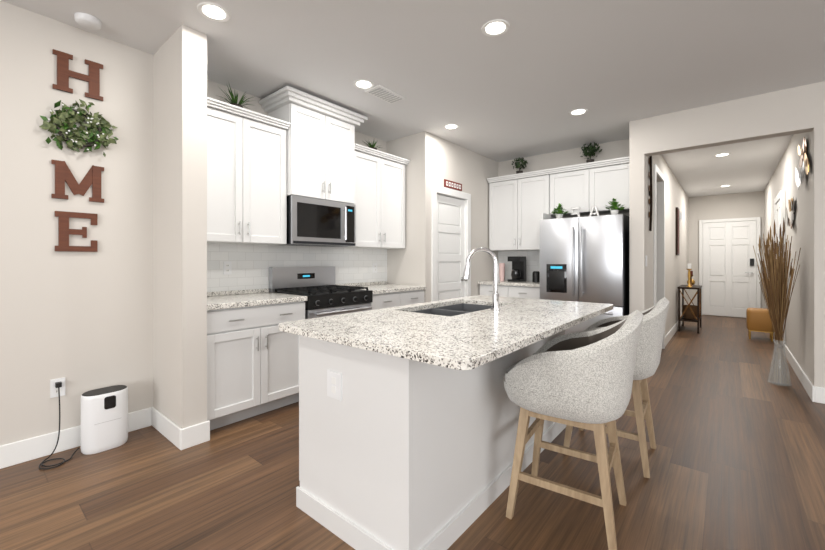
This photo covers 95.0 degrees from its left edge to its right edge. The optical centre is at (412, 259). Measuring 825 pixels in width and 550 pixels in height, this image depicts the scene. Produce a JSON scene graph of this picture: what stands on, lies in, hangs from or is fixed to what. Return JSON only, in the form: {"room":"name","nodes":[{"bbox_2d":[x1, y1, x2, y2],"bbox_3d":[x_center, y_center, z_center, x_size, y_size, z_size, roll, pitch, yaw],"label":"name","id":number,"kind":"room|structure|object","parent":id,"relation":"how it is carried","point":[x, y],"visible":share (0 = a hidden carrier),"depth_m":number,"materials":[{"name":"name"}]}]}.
{"room":"kitchen","nodes":[
{"label":"kitchen","id":0,"kind":"room"},
{"bbox_2d":[0,315,824,549],"bbox_3d":[1.846,1.270,2.367,11.000,0.100,19.000,0,0,40],"label":"floor","id":1,"kind":"structure","parent":0,"point":[736,458],"depth_m":2.05,"materials":[{"name":"brown wood"}]},
{"bbox_2d":[81,385,127,454],"bbox_3d":[-2.011,1.036,2.473,0.162,0.368,0.244,0,0,40],"label":"dehumidifier","id":2,"kind":"object","parent":1,"relation":"on","point":[104,418],"visible":0.98,"depth_m":2.41,"materials":[{"name":"white plastic"}]},
{"bbox_2d":[207,301,304,430],"bbox_3d":[-1.399,0.782,3.092,0.622,0.876,0.802,0,0,40],"label":"base cabinet","id":3,"kind":"object","parent":1,"relation":"on","point":[252,361],"depth_m":2.84,"materials":[{"name":"grey wood"}]},
{"bbox_2d":[207,281,425,310],"bbox_3d":[-0.863,0.307,3.709,0.638,0.074,2.442,0,0,40],"label":"countertop","id":4,"kind":"structure","parent":3,"relation":"on","point":[233,299],"depth_m":3.17,"materials":[{"name":"stone"}]},
{"bbox_2d":[269,266,372,318],"bbox_3d":[-0.865,0.645,3.666,0.690,1.150,0.744,0,0,40],"label":"range","id":5,"kind":"object","parent":1,"relation":"on","point":[321,291],"visible":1,"depth_m":3.60,"materials":[{"name":"grey metal"}]},
{"bbox_2d":[370,290,423,309],"bbox_3d":[-0.373,0.782,4.321,0.622,0.876,0.872,0,0,40],"label":"base cabinet","id":6,"kind":"object","parent":1,"relation":"on","point":[385,300],"depth_m":4.09,"materials":[{"name":"grey wood"}]},
{"bbox_2d":[296,331,565,549],"bbox_3d":[0.277,0.778,2.328,0.743,0.885,1.794,0,0,40],"label":"kitchen island","id":7,"kind":"object","parent":1,"relation":"on","point":[408,420],"depth_m":1.63,"materials":[{"name":"white"}]},
{"bbox_2d":[279,307,554,374],"bbox_3d":[-0.016,0.319,1.752,1.070,0.030,0.730,0,0,40],"label":"island countertop","id":8,"kind":"structure","parent":7,"relation":"on","point":[453,342],"depth_m":1.57,"materials":[{"name":"white stone"}]},
{"bbox_2d":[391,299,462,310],"bbox_3d":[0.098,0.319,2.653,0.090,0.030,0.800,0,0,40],"label":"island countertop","id":9,"kind":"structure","parent":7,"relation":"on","point":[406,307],"depth_m":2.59,"materials":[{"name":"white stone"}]},
{"bbox_2d":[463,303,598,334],"bbox_3d":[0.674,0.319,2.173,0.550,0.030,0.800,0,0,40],"label":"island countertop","id":10,"kind":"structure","parent":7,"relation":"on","point":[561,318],"depth_m":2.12,"materials":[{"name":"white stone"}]},
{"bbox_2d":[411,307,466,314],"bbox_3d":[0.167,0.438,2.330,0.430,0.231,0.392,0,0,40],"label":"sink","id":11,"kind":"object","parent":10,"relation":"in","point":[430,310],"depth_m":2.57,"materials":[{"name":"grey metal"}]},
{"bbox_2d":[463,247,500,309],"bbox_3d":[0.431,0.113,2.324,0.195,0.383,0.179,0,0,40],"label":"faucet","id":12,"kind":"object","parent":10,"relation":"on","point":[495,299],"visible":1,"depth_m":2.30,"materials":[{"name":"silver metal"}]},
{"bbox_2d":[478,280,539,298],"bbox_3d":[1.474,0.762,5.331,0.899,0.915,0.658,0,0,40],"label":"base cabinet","id":13,"kind":"object","parent":1,"relation":"on","point":[526,289],"visible":0.19,"depth_m":5.07,"materials":[{"name":"grey wood"}]},
{"bbox_2d":[498,263,504,280],"bbox_3d":[1.296,0.174,5.586,0.084,0.260,0.190,0,0,-18],"label":"cups","id":14,"kind":"object","parent":13,"relation":"on","point":[501,271],"visible":0.79,"depth_m":5.50,"materials":[{"name":"pink ceramic"}]},
{"bbox_2d":[508,256,525,281],"bbox_3d":[1.483,0.127,5.366,0.180,0.354,0.220,0,0,40],"label":"coffee maker","id":15,"kind":"object","parent":13,"relation":"on","point":[518,272],"visible":1,"depth_m":5.33,"materials":[{"name":"black plastic"}]},
{"bbox_2d":[532,271,539,281],"bbox_3d":[1.698,0.230,5.187,0.100,0.150,0.097,0,0,40],"label":"canister","id":16,"kind":"object","parent":13,"relation":"on","point":[535,276],"visible":0.62,"depth_m":5.12,"materials":[{"name":"black plastic"}]},
{"bbox_2d":[503,310,643,549],"bbox_3d":[0.770,0.722,1.832,0.606,1.003,0.581,0,0,40],"label":"bar stool","id":17,"kind":"object","parent":1,"relation":"on","point":[583,380],"visible":1,"depth_m":1.61,"materials":[{"name":"fabric"}]},
{"bbox_2d":[540,214,628,333],"bbox_3d":[2.145,0.360,4.653,0.920,1.720,0.807,0,0,40],"label":"fridge","id":18,"kind":"object","parent":1,"relation":"on","point":[584,259],"visible":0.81,"depth_m":4.33,"materials":[{"name":"grey metal"}]},
{"bbox_2d":[549,203,567,218],"bbox_3d":[1.837,-0.608,4.736,0.266,0.215,0.242,0,0,40],"label":"potted plant","id":19,"kind":"object","parent":18,"relation":"on","point":[558,211],"visible":0.98,"depth_m":4.71,"materials":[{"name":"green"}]},
{"bbox_2d":[571,205,599,216],"bbox_3d":[2.128,-0.581,4.655,0.342,0.166,0.025,0,0,40],"label":"decorative letters","id":20,"kind":"object","parent":18,"relation":"on","point":[591,211],"visible":0.83,"depth_m":4.61,"materials":[{"name":"white wood"}]},
{"bbox_2d":[605,198,625,214],"bbox_3d":[2.318,-0.605,4.340,0.239,0.209,0.256,0,0,40],"label":"potted plant","id":21,"kind":"object","parent":18,"relation":"on","point":[615,208],"visible":0.98,"depth_m":4.31,"materials":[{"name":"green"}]},
{"bbox_2d":[564,297,669,477],"bbox_3d":[1.279,0.722,2.411,0.599,1.003,0.574,0,0,40],"label":"bar stool","id":22,"kind":"object","parent":1,"relation":"on","point":[648,354],"visible":0.54,"depth_m":2.15,"materials":[{"name":"fabric"}]},
{"bbox_2d":[678,285,701,333],"bbox_3d":[4.879,0.840,6.641,0.300,0.760,0.750,0,0,40],"label":"console table","id":23,"kind":"object","parent":1,"relation":"on","point":[699,301],"visible":0.94,"depth_m":6.45,"materials":[{"name":"black metal"}]},
{"bbox_2d":[682,263,696,318],"bbox_3d":[4.874,0.539,6.636,0.240,0.960,0.525,0,0,40],"label":"figurine","id":24,"kind":"object","parent":23,"relation":"on","point":[688,314],"visible":0.96,"depth_m":6.55,"materials":[{"name":"gold metal"}]},
{"bbox_2d":[746,308,773,340],"bbox_3d":[5.390,0.990,5.857,0.320,0.460,0.320,0,0,40],"label":"ottoman","id":25,"kind":"object","parent":1,"relation":"on","point":[758,319],"visible":0.79,"depth_m":5.76,"materials":[{"name":"brown leather"}]},
{"bbox_2d":[753,219,800,385],"bbox_3d":[3.588,0.399,3.731,0.339,1.642,0.951,0,0,40],"label":"vase","id":26,"kind":"object","parent":1,"relation":"on","point":[775,285],"visible":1,"depth_m":3.69,"materials":[{"name":"clear glass"}]},
{"bbox_2d":[0,0,824,445],"bbox_3d":[2.378,-0.150,1.656,8.570,2.740,15.890,0,0,40],"label":"wall","id":27,"kind":"structure","parent":0,"point":[126,304],"depth_m":2.64,"materials":[{"name":"grey paint"}]},
{"bbox_2d":[50,377,64,397],"bbox_3d":[-2.251,0.810,2.400,0.008,0.114,0.070,0,0,40],"label":"outlet","id":28,"kind":"object","parent":27,"relation":"attached to","point":[53,391],"visible":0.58,"depth_m":2.39,"materials":[{"name":"white plastic"}]},
{"bbox_2d":[39,382,78,469],"bbox_3d":[-2.164,0.996,2.315,0.236,0.443,0.188,0,0,40],"label":"power cord","id":29,"kind":"object","parent":28,"relation":"attached to","point":[58,385],"visible":1,"depth_m":2.35,"materials":[{"name":"black plastic"}]},
{"bbox_2d":[55,211,97,251],"bbox_3d":[-2.189,-0.182,2.465,0.016,0.255,0.207,0,0,40],"label":"home sign","id":30,"kind":"object","parent":27,"relation":"attached to","point":[64,231],"depth_m":2.44,"materials":[{"name":"brown wood"}]},
{"bbox_2d":[52,49,102,100],"bbox_3d":[-2.185,-1.200,2.470,0.016,0.250,0.247,0,0,40],"label":"home sign","id":31,"kind":"object","parent":27,"relation":"attached to","point":[63,72],"depth_m":2.45,"materials":[{"name":"brown wood"}]},
{"bbox_2d":[51,160,103,202],"bbox_3d":[-2.184,-0.510,2.471,0.016,0.243,0.257,0,0,40],"label":"home sign","id":32,"kind":"object","parent":27,"relation":"attached to","point":[64,174],"depth_m":2.46,"materials":[{"name":"brown wood"}]},
{"bbox_2d":[39,99,118,156],"bbox_3d":[-2.152,-0.868,2.462,0.092,0.352,0.403,0,0,40],"label":"wreath","id":33,"kind":"object","parent":27,"relation":"attached to","point":[98,131],"visible":1,"depth_m":2.44,"materials":[{"name":"green plant"}]},
{"bbox_2d":[207,98,286,244],"bbox_3d":[-1.508,-0.669,3.183,0.336,1.058,0.801,0,0,40],"label":"upper cabinet","id":34,"kind":"object","parent":27,"relation":"attached to","point":[262,167],"depth_m":3.09,"materials":[{"name":"white wood"}]},
{"bbox_2d":[216,85,254,107],"bbox_3d":[-1.481,-1.345,3.183,0.365,0.257,0.372,0,0,40],"label":"plant","id":35,"kind":"object","parent":34,"relation":"on","point":[233,101],"visible":0.46,"depth_m":3.15,"materials":[{"name":"green plant"}]},
{"bbox_2d":[207,243,386,291],"bbox_3d":[-1.113,-0.138,3.918,0.008,0.885,2.450,0,0,40],"label":"backsplash","id":36,"kind":"structure","parent":27,"relation":"attached to","point":[251,264],"depth_m":3.68,"materials":[{"name":"tile"}]},
{"bbox_2d":[223,261,231,274],"bbox_3d":[-1.617,0.070,3.303,0.008,0.114,0.070,0,0,40],"label":"outlet","id":37,"kind":"object","parent":36,"relation":"attached to","point":[227,267],"visible":1,"depth_m":3.30,"materials":[{"name":"white plastic"}]},
{"bbox_2d":[373,263,376,272],"bbox_3d":[-0.463,0.100,4.685,0.008,0.114,0.070,0,0,40],"label":"outlet","id":38,"kind":"object","parent":36,"relation":"attached to","point":[374,267],"visible":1,"depth_m":4.68,"materials":[{"name":"white plastic"}]},
{"bbox_2d":[267,98,358,205],"bbox_3d":[-0.987,-1.005,3.768,0.387,0.850,0.753,0,0,40],"label":"upper cabinet","id":39,"kind":"object","parent":27,"relation":"attached to","point":[323,152],"depth_m":3.60,"materials":[{"name":"white wood"}]},
{"bbox_2d":[284,195,355,246],"bbox_3d":[-0.959,-0.360,3.744,0.444,0.430,0.744,0,0,40],"label":"microwave","id":40,"kind":"object","parent":39,"relation":"attached to","point":[317,222],"visible":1,"depth_m":3.58,"materials":[{"name":"grey metal"}]},
{"bbox_2d":[337,146,406,248],"bbox_3d":[-0.487,-0.669,4.407,0.336,1.058,0.859,0,0,40],"label":"upper cabinet","id":41,"kind":"object","parent":27,"relation":"attached to","point":[380,212],"depth_m":4.29,"materials":[{"name":"white wood"}]},
{"bbox_2d":[362,141,384,149],"bbox_3d":[-0.482,-1.327,4.423,0.287,0.222,0.289,0,0,40],"label":"plant","id":42,"kind":"object","parent":41,"relation":"on","point":[372,146],"visible":0.4,"depth_m":4.39,"materials":[{"name":"green plant"}]},
{"bbox_2d":[0,321,824,468],"bbox_3d":[2.420,1.153,1.627,8.170,0.135,15.600,0,0,40],"label":"baseboard","id":43,"kind":"structure","parent":27,"relation":"attached to","point":[29,449],"depth_m":2.47,"materials":[{"name":"white wood"}]},
{"bbox_2d":[431,184,470,301],"bbox_3d":[0.462,0.155,4.923,0.160,2.130,0.880,0,0,40],"label":"door frame","id":44,"kind":"structure","parent":27,"relation":"attached to","point":[447,192],"depth_m":4.64,"materials":[{"name":"white wood"}]},
{"bbox_2d":[437,194,467,300],"bbox_3d":[0.508,0.199,4.884,0.122,2.027,0.702,0,0,40],"label":"pantry door","id":45,"kind":"structure","parent":27,"relation":"in","point":[451,280],"depth_m":4.92,"materials":[{"name":"white wood"}]},
{"bbox_2d":[444,179,461,190],"bbox_3d":[0.529,-0.968,4.899,0.014,0.095,0.400,0,0,40],"label":"sign","id":46,"kind":"object","parent":27,"relation":"attached to","point":[452,185],"visible":1,"depth_m":4.88,"materials":[{"name":"red"}]},
{"bbox_2d":[498,250,539,280],"bbox_3d":[1.682,0.082,5.585,0.905,0.445,0.008,0,0,40],"label":"backsplash","id":47,"kind":"structure","parent":27,"relation":"attached to","point":[533,256],"depth_m":5.58,"materials":[{"name":"tile"}]},
{"bbox_2d":[488,172,555,250],"bbox_3d":[1.611,-0.650,5.426,0.960,1.020,0.337,0,0,40],"label":"upper cabinet","id":48,"kind":"object","parent":27,"relation":"attached to","point":[521,205],"depth_m":5.30,"materials":[{"name":"white wood"}]},
{"bbox_2d":[512,157,527,173],"bbox_3d":[1.555,-1.345,5.480,0.233,0.289,0.241,0,0,40],"label":"plant","id":49,"kind":"object","parent":48,"relation":"on","point":[518,165],"visible":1,"depth_m":5.44,"materials":[{"name":"green plant"}]},
{"bbox_2d":[555,164,595,215],"bbox_3d":[2.144,-0.880,4.981,0.552,0.560,0.337,0,0,40],"label":"upper cabinet","id":50,"kind":"object","parent":27,"relation":"attached to","point":[574,187],"depth_m":4.82,"materials":[{"name":"white wood"}]},
{"bbox_2d":[580,142,601,162],"bbox_3d":[2.290,-1.356,4.862,0.255,0.310,0.250,0,0,40],"label":"plant","id":51,"kind":"object","parent":50,"relation":"on","point":[591,149],"visible":0.96,"depth_m":4.82,"materials":[{"name":"green plant"}]},
{"bbox_2d":[595,160,628,213],"bbox_3d":[2.475,-0.880,4.704,0.552,0.560,0.337,0,0,40],"label":"upper cabinet","id":52,"kind":"object","parent":27,"relation":"attached to","point":[611,180],"depth_m":4.56,"materials":[{"name":"white wood"}]},
{"bbox_2d":[649,156,652,230],"bbox_3d":[2.704,-0.765,4.295,0.024,0.871,0.150,0,0,40],"label":"wall art","id":53,"kind":"object","parent":27,"relation":"attached to","point":[650,195],"visible":0.94,"depth_m":4.26,"materials":[{"name":"brown wood"}]},
{"bbox_2d":[654,164,664,348],"bbox_3d":[3.157,0.030,4.953,0.160,2.380,0.910,0,0,40],"label":"door frame","id":54,"kind":"structure","parent":27,"relation":"attached to","point":[659,240],"depth_m":5.20,"materials":[{"name":"white wood"}]},
{"bbox_2d":[676,207,678,254],"bbox_3d":[4.610,-0.490,6.572,0.032,0.820,0.300,0,0,40],"label":"wall art","id":55,"kind":"object","parent":27,"relation":"attached to","point":[677,230],"visible":1,"depth_m":6.46,"materials":[{"name":"brown wood"}]},
{"bbox_2d":[703,221,755,317],"bbox_3d":[6.786,0.197,8.115,0.874,2.027,0.040,0,0,40],"label":"front door","id":56,"kind":"structure","parent":27,"relation":"in","point":[729,283],"depth_m":8.09,"materials":[{"name":"white wood"}]},
{"bbox_2d":[745,259,753,272],"bbox_3d":[7.011,0.121,7.865,0.145,0.302,0.058,0,0,40],"label":"door lock","id":57,"kind":"object","parent":56,"relation":"attached to","point":[751,262],"visible":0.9,"depth_m":7.85,"materials":[{"name":"black plastic"}]},
{"bbox_2d":[699,217,760,314],"bbox_3d":[6.782,0.168,8.110,1.010,2.105,0.053,0,0,40],"label":"door frame","id":58,"kind":"structure","parent":27,"relation":"attached to","point":[758,284],"depth_m":7.92,"materials":[{"name":"white wood"}]},
{"bbox_2d":[776,200,779,258],"bbox_3d":[5.089,0.197,5.235,0.030,2.027,0.754,0,0,40],"label":"hall door","id":59,"kind":"structure","parent":27,"relation":"in","point":[777,217],"depth_m":5.25,"materials":[{"name":"white wood"}]},
{"bbox_2d":[774,190,784,351],"bbox_3d":[5.084,0.158,5.239,0.043,2.125,0.930,0,0,40],"label":"door frame","id":60,"kind":"structure","parent":27,"relation":"attached to","point":[780,196],"depth_m":4.89,"materials":[{"name":"white wood"}]},
{"bbox_2d":[786,197,794,228],"bbox_3d":[4.235,-0.522,4.231,0.056,0.331,0.395,0,0,40],"label":"wall art","id":61,"kind":"object","parent":27,"relation":"attached to","point":[791,209],"visible":1,"depth_m":4.20,"materials":[{"name":"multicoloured metal"}]},
{"bbox_2d":[795,137,808,189],"bbox_3d":[3.664,-0.904,3.548,0.056,0.470,0.578,0,0,40],"label":"wall art","id":62,"kind":"object","parent":27,"relation":"attached to","point":[804,165],"visible":1,"depth_m":3.54,"materials":[{"name":"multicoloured metal"}]},
{"bbox_2d":[1,0,824,196],"bbox_3d":[1.846,-1.520,2.367,11.000,0.200,19.000,0,0,40],"label":"ceiling","id":63,"kind":"structure","parent":0,"point":[531,78],"depth_m":2.87,"materials":[{"name":"white paint"}]},
{"bbox_2d":[74,12,101,29],"bbox_3d":[-2.047,-1.500,2.386,0.132,0.040,0.132,0,0,40],"label":"smoke detector","id":64,"kind":"object","parent":63,"relation":"attached to","point":[87,21],"visible":1,"depth_m":2.36,"materials":[{"name":"white plastic"}]},
{"bbox_2d":[197,2,230,21],"bbox_3d":[-1.217,-1.517,2.318,0.183,0.006,0.183,0,0,34],"label":"recessed light","id":65,"kind":"object","parent":63,"relation":"in","point":[212,13],"depth_m":2.32,"materials":[{"name":"white plastic"}]},
{"bbox_2d":[353,79,373,89],"bbox_3d":[-0.422,-1.517,3.270,0.183,0.006,0.183,0,0,34],"label":"recessed light","id":66,"kind":"object","parent":63,"relation":"in","point":[363,85],"depth_m":3.27,"materials":[{"name":"white plastic"}]},
{"bbox_2d":[365,85,404,103],"bbox_3d":[-0.248,-1.512,3.464,0.180,0.016,0.340,0,0,40],"label":"ceiling vent","id":67,"kind":"object","parent":63,"relation":"in","point":[384,94],"visible":1,"depth_m":3.44,"materials":[{"name":"white metal"}]},
{"bbox_2d":[443,124,458,129],"bbox_3d":[0.443,-1.517,4.307,0.183,0.006,0.183,0,0,34],"label":"recessed light","id":68,"kind":"object","parent":63,"relation":"in","point":[450,126],"depth_m":4.30,"materials":[{"name":"white plastic"}]},
{"bbox_2d":[481,19,509,36],"bbox_3d":[0.544,-1.517,2.477,0.183,0.006,0.183,0,0,1],"label":"recessed light","id":69,"kind":"object","parent":63,"relation":"in","point":[495,29],"depth_m":2.48,"materials":[{"name":"white plastic"}]},
{"bbox_2d":[569,108,587,115],"bbox_3d":[1.702,-1.517,3.881,0.183,0.006,0.183,0,0,34],"label":"recessed light","id":70,"kind":"object","parent":63,"relation":"in","point":[580,111],"depth_m":3.88,"materials":[{"name":"white plastic"}]},
{"bbox_2d":[714,153,730,156],"bbox_3d":[4.183,-1.417,5.105,0.183,0.006,0.183,0,0,1],"label":"recessed light","id":71,"kind":"object","parent":63,"relation":"in","point":[722,154],"depth_m":5.10,"materials":[{"name":"white plastic"}]}
]}

